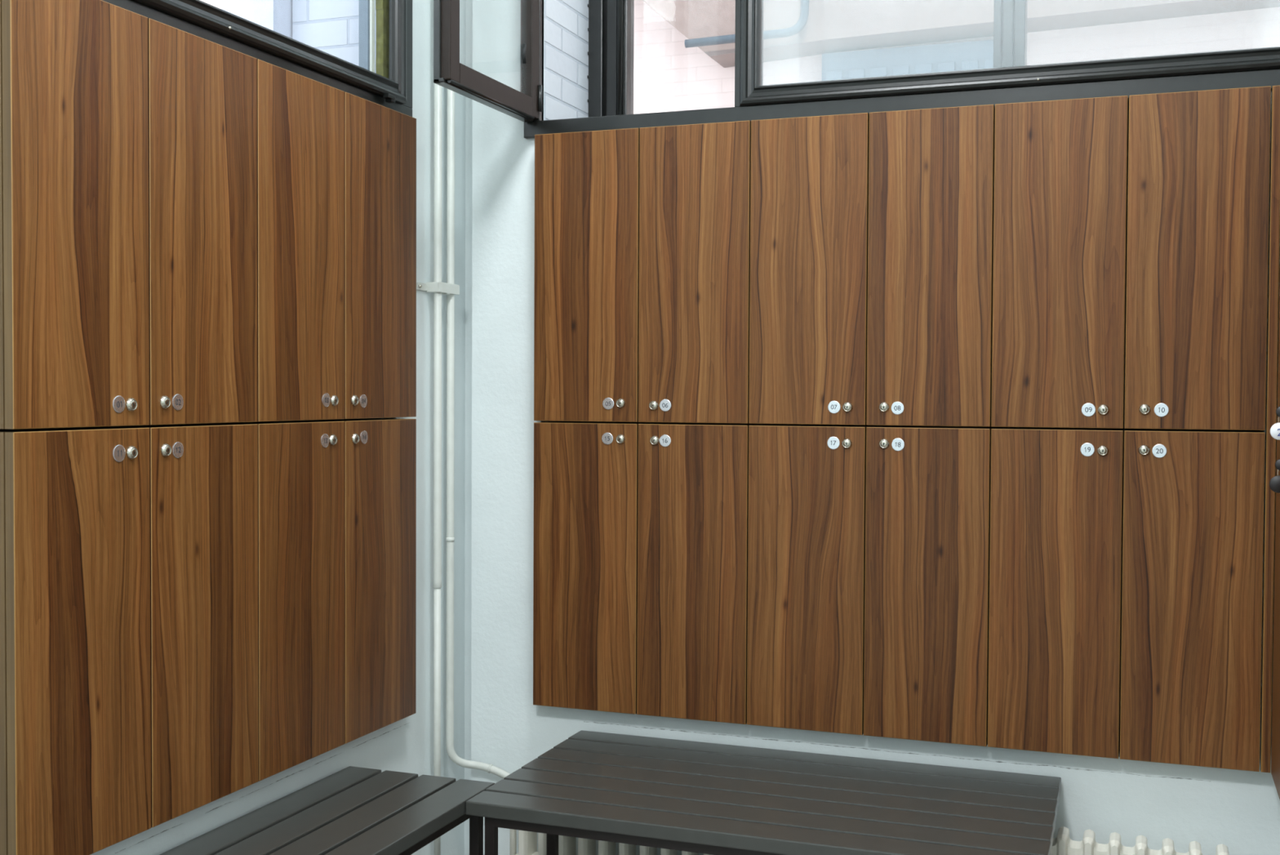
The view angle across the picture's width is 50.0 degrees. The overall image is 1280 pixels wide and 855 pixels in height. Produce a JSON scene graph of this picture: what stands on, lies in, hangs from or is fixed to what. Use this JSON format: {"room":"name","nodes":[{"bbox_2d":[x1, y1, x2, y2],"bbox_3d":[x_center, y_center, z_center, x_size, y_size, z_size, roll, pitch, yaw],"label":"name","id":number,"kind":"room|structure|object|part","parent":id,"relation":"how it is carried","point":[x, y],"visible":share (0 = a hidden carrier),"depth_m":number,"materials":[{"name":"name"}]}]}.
{"room":"changing room","nodes":[
{"label":"changing room","id":0,"kind":"room"},
{"bbox_2d":[89,0,465,854],"bbox_3d":[-1.750,-0.538,0.982,0.346,3.730,6.320,1,2,20],"label":"wall","id":1,"kind":"structure","parent":0,"point":[406,744],"depth_m":3.69,"materials":[{"name":"white paint"}]},
{"bbox_2d":[0,0,149,429],"bbox_3d":[-1.111,-0.385,2.480,0.288,0.765,0.334,1,2,20],"label":"locker","id":2,"kind":"object","parent":1,"relation":"attached to","point":[74,317],"visible":1,"depth_m":2.40,"materials":[{"name":"brown wood"}]},
{"bbox_3d":[-0.956,-0.043,2.518,0.002,0.032,0.032,1,2,20],"label":"number plate","id":3,"kind":"part","parent":2,"relation":"part of","materials":[{"name":"metal"}]},
{"bbox_2d":[0,426,151,854],"bbox_3d":[-1.115,0.384,2.500,0.288,0.764,0.334,1,2,20],"label":"locker","id":4,"kind":"object","parent":1,"relation":"attached to","point":[75,698],"visible":1,"depth_m":2.42,"materials":[{"name":"brown wood"}]},
{"bbox_3d":[-0.956,0.047,2.520,0.002,0.032,0.032,1,2,20],"label":"number plate","id":5,"kind":"part","parent":4,"relation":"part of","materials":[{"name":"metal"}]},
{"bbox_2d":[96,422,258,826],"bbox_3d":[-0.998,0.377,2.814,0.288,0.764,0.335,1,2,20],"label":"locker","id":6,"kind":"object","parent":1,"relation":"attached to","point":[203,477],"visible":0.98,"depth_m":2.75,"materials":[{"name":"brown wood"}]},
{"bbox_3d":[-0.899,0.044,2.673,0.002,0.032,0.032,1,2,20],"label":"number plate","id":7,"kind":"part","parent":6,"relation":"part of","materials":[{"name":"metal"}]},
{"bbox_2d":[147,17,257,424],"bbox_3d":[-0.994,-0.393,2.795,0.288,0.765,0.335,1,2,20],"label":"locker","id":8,"kind":"object","parent":1,"relation":"attached to","point":[202,93],"visible":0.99,"depth_m":2.73,"materials":[{"name":"brown wood"}]},
{"bbox_3d":[-0.899,-0.049,2.671,0.002,0.032,0.032,1,2,20],"label":"number plate","id":9,"kind":"part","parent":8,"relation":"part of","materials":[{"name":"metal"}]},
{"bbox_2d":[101,0,412,116],"bbox_3d":[-0.923,-1.510,2.746,0.104,1.490,1.787,1,2,20],"label":"window","id":10,"kind":"structure","parent":1,"relation":"in","point":[390,87],"depth_m":3.21,"materials":[{"name":"grey paint"}]},
{"bbox_2d":[221,0,292,38],"bbox_3d":[-1.012,-0.730,3.712,0.164,3.980,0.160,1,2,20],"label":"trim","id":11,"kind":"structure","parent":1,"relation":"attached to","point":[276,15],"depth_m":3.63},
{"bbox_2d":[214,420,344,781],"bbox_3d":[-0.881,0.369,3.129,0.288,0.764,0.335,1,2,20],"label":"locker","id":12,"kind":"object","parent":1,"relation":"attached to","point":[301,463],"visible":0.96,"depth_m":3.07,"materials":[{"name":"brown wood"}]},
{"bbox_2d":[257,58,344,421],"bbox_3d":[-0.878,-0.400,3.109,0.288,0.765,0.335,1,2,20],"label":"locker","id":13,"kind":"object","parent":12,"relation":"on","point":[300,119],"visible":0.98,"depth_m":3.04,"materials":[{"name":"brown wood"}]},
{"bbox_3d":[-0.720,-0.063,3.152,0.002,0.032,0.032,1,2,20],"label":"number plate","id":14,"kind":"part","parent":13,"relation":"part of","materials":[{"name":"metal"}]},
{"bbox_3d":[-0.763,0.371,3.085,0.019,0.764,0.332,1,2,20],"label":"door","id":15,"kind":"part","parent":12,"relation":"part of","materials":[{"name":"brown wood"}]},
{"bbox_3d":[-0.722,0.030,3.150,0.002,0.032,0.032,1,2,20],"label":"number plate","id":16,"kind":"part","parent":12,"relation":"part of","materials":[{"name":"metal"}]},
{"bbox_2d":[292,0,376,73],"bbox_3d":[-0.800,-1.532,3.621,0.265,1.470,0.017,1,2,20],"label":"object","id":17,"kind":"structure","parent":1,"relation":"attached to","point":[331,27],"depth_m":3.63,"materials":[{"name":"white brick"}]},
{"bbox_2d":[308,417,416,743],"bbox_3d":[-0.765,0.361,3.444,0.288,0.764,0.334,1,2,20],"label":"locker","id":18,"kind":"object","parent":1,"relation":"attached to","point":[380,454],"visible":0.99,"depth_m":3.38,"materials":[{"name":"brown wood"}]},
{"bbox_3d":[-0.664,0.023,3.307,0.002,0.032,0.032,1,2,20],"label":"number plate","id":19,"kind":"part","parent":18,"relation":"part of","materials":[{"name":"metal"}]},
{"bbox_3d":[-0.646,0.363,3.400,0.019,0.764,0.332,1,2,20],"label":"door","id":20,"kind":"part","parent":18,"relation":"part of","materials":[{"name":"brown wood"}]},
{"bbox_2d":[344,92,416,418],"bbox_3d":[-0.761,-0.408,3.424,0.288,0.765,0.334,1,2,20],"label":"locker","id":21,"kind":"object","parent":1,"relation":"attached to","point":[380,141],"visible":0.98,"depth_m":3.36,"materials":[{"name":"brown wood"}]},
{"bbox_3d":[-0.665,-0.064,3.301,0.002,0.032,0.032,1,2,20],"label":"number plate","id":22,"kind":"part","parent":21,"relation":"part of","materials":[{"name":"metal"}]},
{"bbox_2d":[432,83,441,854],"bbox_3d":[-0.541,-0.602,3.678,0.024,3.730,0.025,1,2,20],"label":"pipe","id":23,"kind":"object","parent":1,"relation":"attached to","point":[437,584],"visible":0.88,"depth_m":3.69,"materials":[{"name":"white metal"}]},
{"bbox_2d":[416,281,459,294],"bbox_3d":[-0.544,-0.374,3.699,0.042,0.030,0.166,1,2,20],"label":"clamp","id":24,"kind":"object","parent":1,"relation":"attached to","point":[445,288],"visible":0.95,"depth_m":3.67,"materials":[{"name":"white metal"}]},
{"bbox_2d":[464,0,1279,854],"bbox_3d":[0.683,-0.593,3.587,3.120,3.730,0.400,1,2,20],"label":"wall","id":25,"kind":"structure","parent":0,"point":[1239,810],"depth_m":3.76,"materials":[{"name":"white paint"}]},
{"bbox_2d":[445,88,510,778],"bbox_3d":[-0.412,-0.603,3.741,0.231,3.730,0.047,1,2,9],"label":"pipe","id":26,"kind":"object","parent":25,"relation":"attached to","point":[450,539],"visible":0.89,"depth_m":3.75,"materials":[{"name":"white metal"}]},
{"bbox_2d":[543,0,588,120],"bbox_3d":[-0.212,-1.545,3.865,0.022,1.450,0.310,1,2,20],"label":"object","id":27,"kind":"structure","parent":25,"relation":"attached to","point":[566,21],"depth_m":3.87,"materials":[{"name":"white brick"}]},
{"bbox_2d":[533,421,661,714],"bbox_3d":[-0.102,0.367,3.781,0.299,0.764,0.288,1,2,20],"label":"locker","id":28,"kind":"object","parent":25,"relation":"attached to","point":[586,473],"visible":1,"depth_m":3.65,"materials":[{"name":"brown wood"}]},
{"bbox_2d":[533,128,639,422],"bbox_3d":[-0.098,-0.402,3.761,0.299,0.765,0.288,1,2,20],"label":"locker","id":29,"kind":"object","parent":28,"relation":"on","point":[586,277],"visible":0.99,"depth_m":3.63,"materials":[{"name":"brown wood"}]},
{"bbox_3d":[-0.084,-0.063,3.617,0.032,0.032,0.002,1,2,20],"label":"number plate","id":30,"kind":"part","parent":29,"relation":"part of","materials":[{"name":"metal"}]},
{"bbox_3d":[-0.086,0.029,3.620,0.032,0.032,0.002,1,2,20],"label":"number plate","id":31,"kind":"part","parent":28,"relation":"part of","materials":[{"name":"metal"}]},
{"bbox_2d":[636,422,764,724],"bbox_3d":[0.179,0.372,3.676,0.299,0.764,0.288,1,2,20],"label":"locker","id":32,"kind":"object","parent":25,"relation":"attached to","point":[693,484],"visible":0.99,"depth_m":3.55,"materials":[{"name":"brown wood"}]},
{"bbox_3d":[0.065,0.034,3.564,0.032,0.032,0.002,1,2,20],"label":"number plate","id":33,"kind":"part","parent":32,"relation":"part of","materials":[{"name":"metal"}]},
{"bbox_2d":[638,120,751,423],"bbox_3d":[0.183,-0.398,3.656,0.299,0.765,0.288,1,2,20],"label":"locker","id":34,"kind":"object","parent":32,"relation":"on","point":[695,180],"visible":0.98,"depth_m":3.53,"materials":[{"name":"brown wood"}]},
{"bbox_3d":[0.066,-0.058,3.562,0.032,0.032,0.002,1,2,20],"label":"number plate","id":35,"kind":"part","parent":34,"relation":"part of","materials":[{"name":"metal"}]},
{"bbox_2d":[586,0,1027,117],"bbox_3d":[0.835,-1.535,3.672,2.080,1.450,0.084,1,2,20],"label":"window","id":36,"kind":"structure","parent":25,"relation":"in","point":[611,29],"depth_m":4.00,"materials":[{"name":"grey paint"}]},
{"bbox_3d":[0.835,-1.535,3.672,2.080,1.450,0.084,1,2,20],"label":"frame","id":37,"kind":"part","parent":36,"relation":"part of","materials":[{"name":"grey paint"}]},
{"bbox_2d":[746,423,876,734],"bbox_3d":[0.461,0.376,3.572,0.299,0.764,0.288,1,2,20],"label":"locker","id":38,"kind":"object","parent":25,"relation":"attached to","point":[807,482],"visible":1,"depth_m":3.44,"materials":[{"name":"brown wood"}]},
{"bbox_2d":[748,112,869,425],"bbox_3d":[0.465,-0.394,3.552,0.299,0.765,0.288,1,2,20],"label":"locker","id":39,"kind":"object","parent":38,"relation":"on","point":[809,188],"visible":1,"depth_m":3.42,"materials":[{"name":"brown wood"}]},
{"bbox_3d":[0.482,-0.051,3.408,0.032,0.032,0.002,1,2,20],"label":"number plate","id":40,"kind":"part","parent":39,"relation":"part of","materials":[{"name":"metal"}]},
{"bbox_3d":[0.480,0.038,3.410,0.032,0.032,0.002,1,2,20],"label":"number plate","id":41,"kind":"part","parent":38,"relation":"part of","materials":[{"name":"metal"}]},
{"bbox_2d":[433,0,1279,138],"bbox_3d":[0.618,-1.511,3.130,2.145,1.492,0.591,1,2,20],"label":"window","id":42,"kind":"structure","parent":25,"relation":"in","point":[1255,67],"depth_m":3.34,"materials":[{"name":"grey paint"}]},
{"bbox_3d":[-0.377,-1.520,3.456,0.042,1.402,0.510,1,2,20],"label":"open sash","id":43,"kind":"part","parent":42,"relation":"part of","materials":[{"name":"brown paint"}]},
{"bbox_3d":[0.981,-1.512,3.236,1.532,1.402,0.050,1,2,20],"label":"sash","id":44,"kind":"part","parent":42,"relation":"part of","materials":[{"name":"grey paint"}]},
{"bbox_2d":[863,425,996,746],"bbox_3d":[0.742,0.380,3.468,0.299,0.764,0.288,1,2,20],"label":"locker","id":45,"kind":"object","parent":25,"relation":"attached to","point":[928,488],"visible":1,"depth_m":3.34,"materials":[{"name":"brown wood"}]},
{"bbox_3d":[0.630,0.042,3.354,0.032,0.032,0.002,1,2,20],"label":"number plate","id":46,"kind":"part","parent":45,"relation":"part of","materials":[{"name":"metal"}]},
{"bbox_2d":[866,104,995,426],"bbox_3d":[0.746,-0.390,3.448,0.299,0.765,0.288,1,2,20],"label":"locker","id":47,"kind":"object","parent":45,"relation":"on","point":[931,171],"visible":1,"depth_m":3.32,"materials":[{"name":"brown wood"}]},
{"bbox_3d":[0.629,-0.047,3.353,0.032,0.032,0.002,1,2,20],"label":"number plate","id":48,"kind":"part","parent":47,"relation":"part of","materials":[{"name":"metal"}]},
{"bbox_2d":[987,426,1124,758],"bbox_3d":[1.023,0.384,3.363,0.299,0.764,0.288,1,2,20],"label":"locker","id":49,"kind":"object","parent":25,"relation":"attached to","point":[1055,564],"visible":1,"depth_m":3.23,"materials":[{"name":"brown wood"}]},
{"bbox_2d":[991,95,1128,428],"bbox_3d":[1.027,-0.385,3.343,0.299,0.765,0.288,1,2,20],"label":"locker","id":50,"kind":"object","parent":49,"relation":"on","point":[1061,166],"visible":0.99,"depth_m":3.21,"materials":[{"name":"brown wood"}]},
{"bbox_3d":[1.045,-0.041,3.199,0.032,0.032,0.002,1,2,20],"label":"number plate","id":51,"kind":"part","parent":50,"relation":"part of","materials":[{"name":"metal"}]},
{"bbox_3d":[1.044,0.052,3.201,0.032,0.032,0.002,1,2,20],"label":"number plate","id":52,"kind":"part","parent":49,"relation":"part of","materials":[{"name":"metal"}]},
{"bbox_2d":[1119,428,1265,771],"bbox_3d":[1.305,0.388,3.259,0.299,0.764,0.288,1,2,20],"label":"locker","id":53,"kind":"object","parent":25,"relation":"attached to","point":[1193,522],"visible":1,"depth_m":3.13,"materials":[{"name":"brown wood"}]},
{"bbox_3d":[1.191,0.054,3.147,0.032,0.032,0.002,1,2,20],"label":"number plate","id":54,"kind":"part","parent":53,"relation":"part of","materials":[{"name":"metal"}]},
{"bbox_2d":[1124,85,1271,430],"bbox_3d":[1.308,-0.381,3.239,0.299,0.765,0.288,1,2,20],"label":"locker","id":55,"kind":"object","parent":25,"relation":"attached to","point":[1198,175],"visible":1,"depth_m":3.11,"materials":[{"name":"brown wood"}]},
{"bbox_3d":[1.194,-0.040,3.143,0.032,0.032,0.002,1,2,20],"label":"number plate","id":56,"kind":"part","parent":55,"relation":"part of","materials":[{"name":"metal"}]},
{"bbox_2d":[1260,85,1279,772],"bbox_3d":[1.414,0.008,3.074,0.020,1.534,0.019,1,2,20],"label":"cabinet","id":57,"kind":"object","parent":55,"relation":"attached to","point":[1274,210],"visible":0.96,"depth_m":3.07,"materials":[{"name":"brown wood"}]},
{"bbox_3d":[-0.443,1.394,0.613,3.110,0.100,6.850,1,2,20],"label":"floor","id":58,"kind":"structure","parent":0,"visible":0},
{"bbox_2d":[159,765,494,854],"bbox_3d":[-0.809,1.068,2.501,0.394,0.450,1.650,1,2,20],"label":"bench","id":59,"kind":"object","parent":58,"relation":"on","point":[352,810],"visible":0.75,"depth_m":2.94,"materials":[{"name":"grey paint"}]},
{"bbox_3d":[-0.379,1.080,3.172,0.024,0.395,0.024,1,2,20],"label":"leg","id":60,"kind":"part","parent":59,"relation":"part of","materials":[{"name":"black metal"}]},
{"bbox_2d":[466,729,1061,854],"bbox_3d":[0.306,1.056,3.167,1.251,0.450,0.688,1,2,20],"label":"bench","id":61,"kind":"object","parent":58,"relation":"on","point":[713,798],"visible":1,"depth_m":3.06,"materials":[{"name":"grey paint"}]},
{"bbox_3d":[-0.332,1.083,3.066,0.024,0.395,0.020,1,2,20],"label":"leg","id":62,"kind":"part","parent":61,"relation":"part of","materials":[{"name":"black metal"}]},
{"bbox_3d":[-0.215,1.076,3.381,0.024,0.395,0.020,1,2,20],"label":"leg","id":63,"kind":"part","parent":61,"relation":"part of","materials":[{"name":"black metal"}]},
{"bbox_2d":[509,826,1229,854],"bbox_3d":[0.489,1.101,3.365,1.784,0.352,0.084,1,2,20],"label":"radiator","id":64,"kind":"object","parent":58,"relation":"on","point":[1062,844],"visible":0.19,"depth_m":3.19,"materials":[{"name":"beige metal"}]},
{"bbox_3d":[0.708,-0.501,0.033,0.200,3.730,6.250,1,2,20],"label":"wall","id":65,"kind":"structure","parent":0,"visible":0},
{"bbox_2d":[1271,440,1279,799],"bbox_3d":[1.443,0.402,2.762,0.278,0.764,0.557,1,2,20],"label":"locker","id":66,"kind":"object","parent":65,"relation":"attached to","point":[1275,760],"visible":0.93,"depth_m":2.99,"materials":[{"name":"brown wood"}]},
{"bbox_2d":[1269,458,1279,493],"bbox_3d":[1.214,0.091,2.595,0.044,0.065,0.004,1,2,20],"label":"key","id":67,"kind":"object","parent":66,"relation":"hanging from","point":[1274,482],"visible":1,"depth_m":2.60,"materials":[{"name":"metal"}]},
{"bbox_2d":[1277,280,1279,422],"bbox_3d":[1.447,-0.368,2.742,0.278,0.765,0.557,1,2,20],"label":"locker","id":68,"kind":"object","parent":65,"relation":"attached to","point":[1278,376],"visible":0.77,"depth_m":3.03,"materials":[{"name":"brown wood"}]},
{"bbox_2d":[1270,406,1279,439],"bbox_3d":[1.214,-0.009,2.592,0.044,0.065,0.005,1,2,20],"label":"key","id":69,"kind":"object","parent":68,"relation":"hanging from","point":[1275,428],"visible":1,"depth_m":2.59,"materials":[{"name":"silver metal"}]},
{"label":"outside","id":70,"kind":"structure","parent":0,"visible":0},
{"bbox_3d":[1.417,1.302,5.468,12.000,0.150,3.550,1,2,20],"label":"ground","id":71,"kind":"structure","parent":70,"visible":0},
{"bbox_2d":[200,0,1279,114],"bbox_3d":[2.098,-1.056,7.212,12.000,4.480,0.300,1,2,20],"label":"wall","id":72,"kind":"structure","parent":71,"relation":"on","point":[668,76],"depth_m":7.23,"materials":[{"name":"pink brick"}]},
{"bbox_2d":[821,40,993,80],"bbox_3d":[1.443,-1.650,7.235,0.980,0.700,0.084,1,2,20],"label":"shutter","id":73,"kind":"object","parent":72,"relation":"attached to","point":[976,55],"visible":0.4,"depth_m":7.21,"materials":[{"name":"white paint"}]},
{"bbox_2d":[642,0,1279,67],"bbox_3d":[1.967,-2.431,6.918,5.280,0.917,0.279,1,2,20],"label":"band","id":74,"kind":"object","parent":72,"relation":"attached to","point":[832,26],"visible":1,"depth_m":7.07,"materials":[{"name":"grey paint"}]},
{"bbox_2d":[684,0,808,48],"bbox_3d":[0.569,-2.366,7.225,0.687,0.678,0.043,1,2,20],"label":"drain pipe","id":75,"kind":"object","parent":74,"relation":"attached to","point":[784,33],"visible":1,"depth_m":7.17,"materials":[{"name":"grey metal"}]}
]}

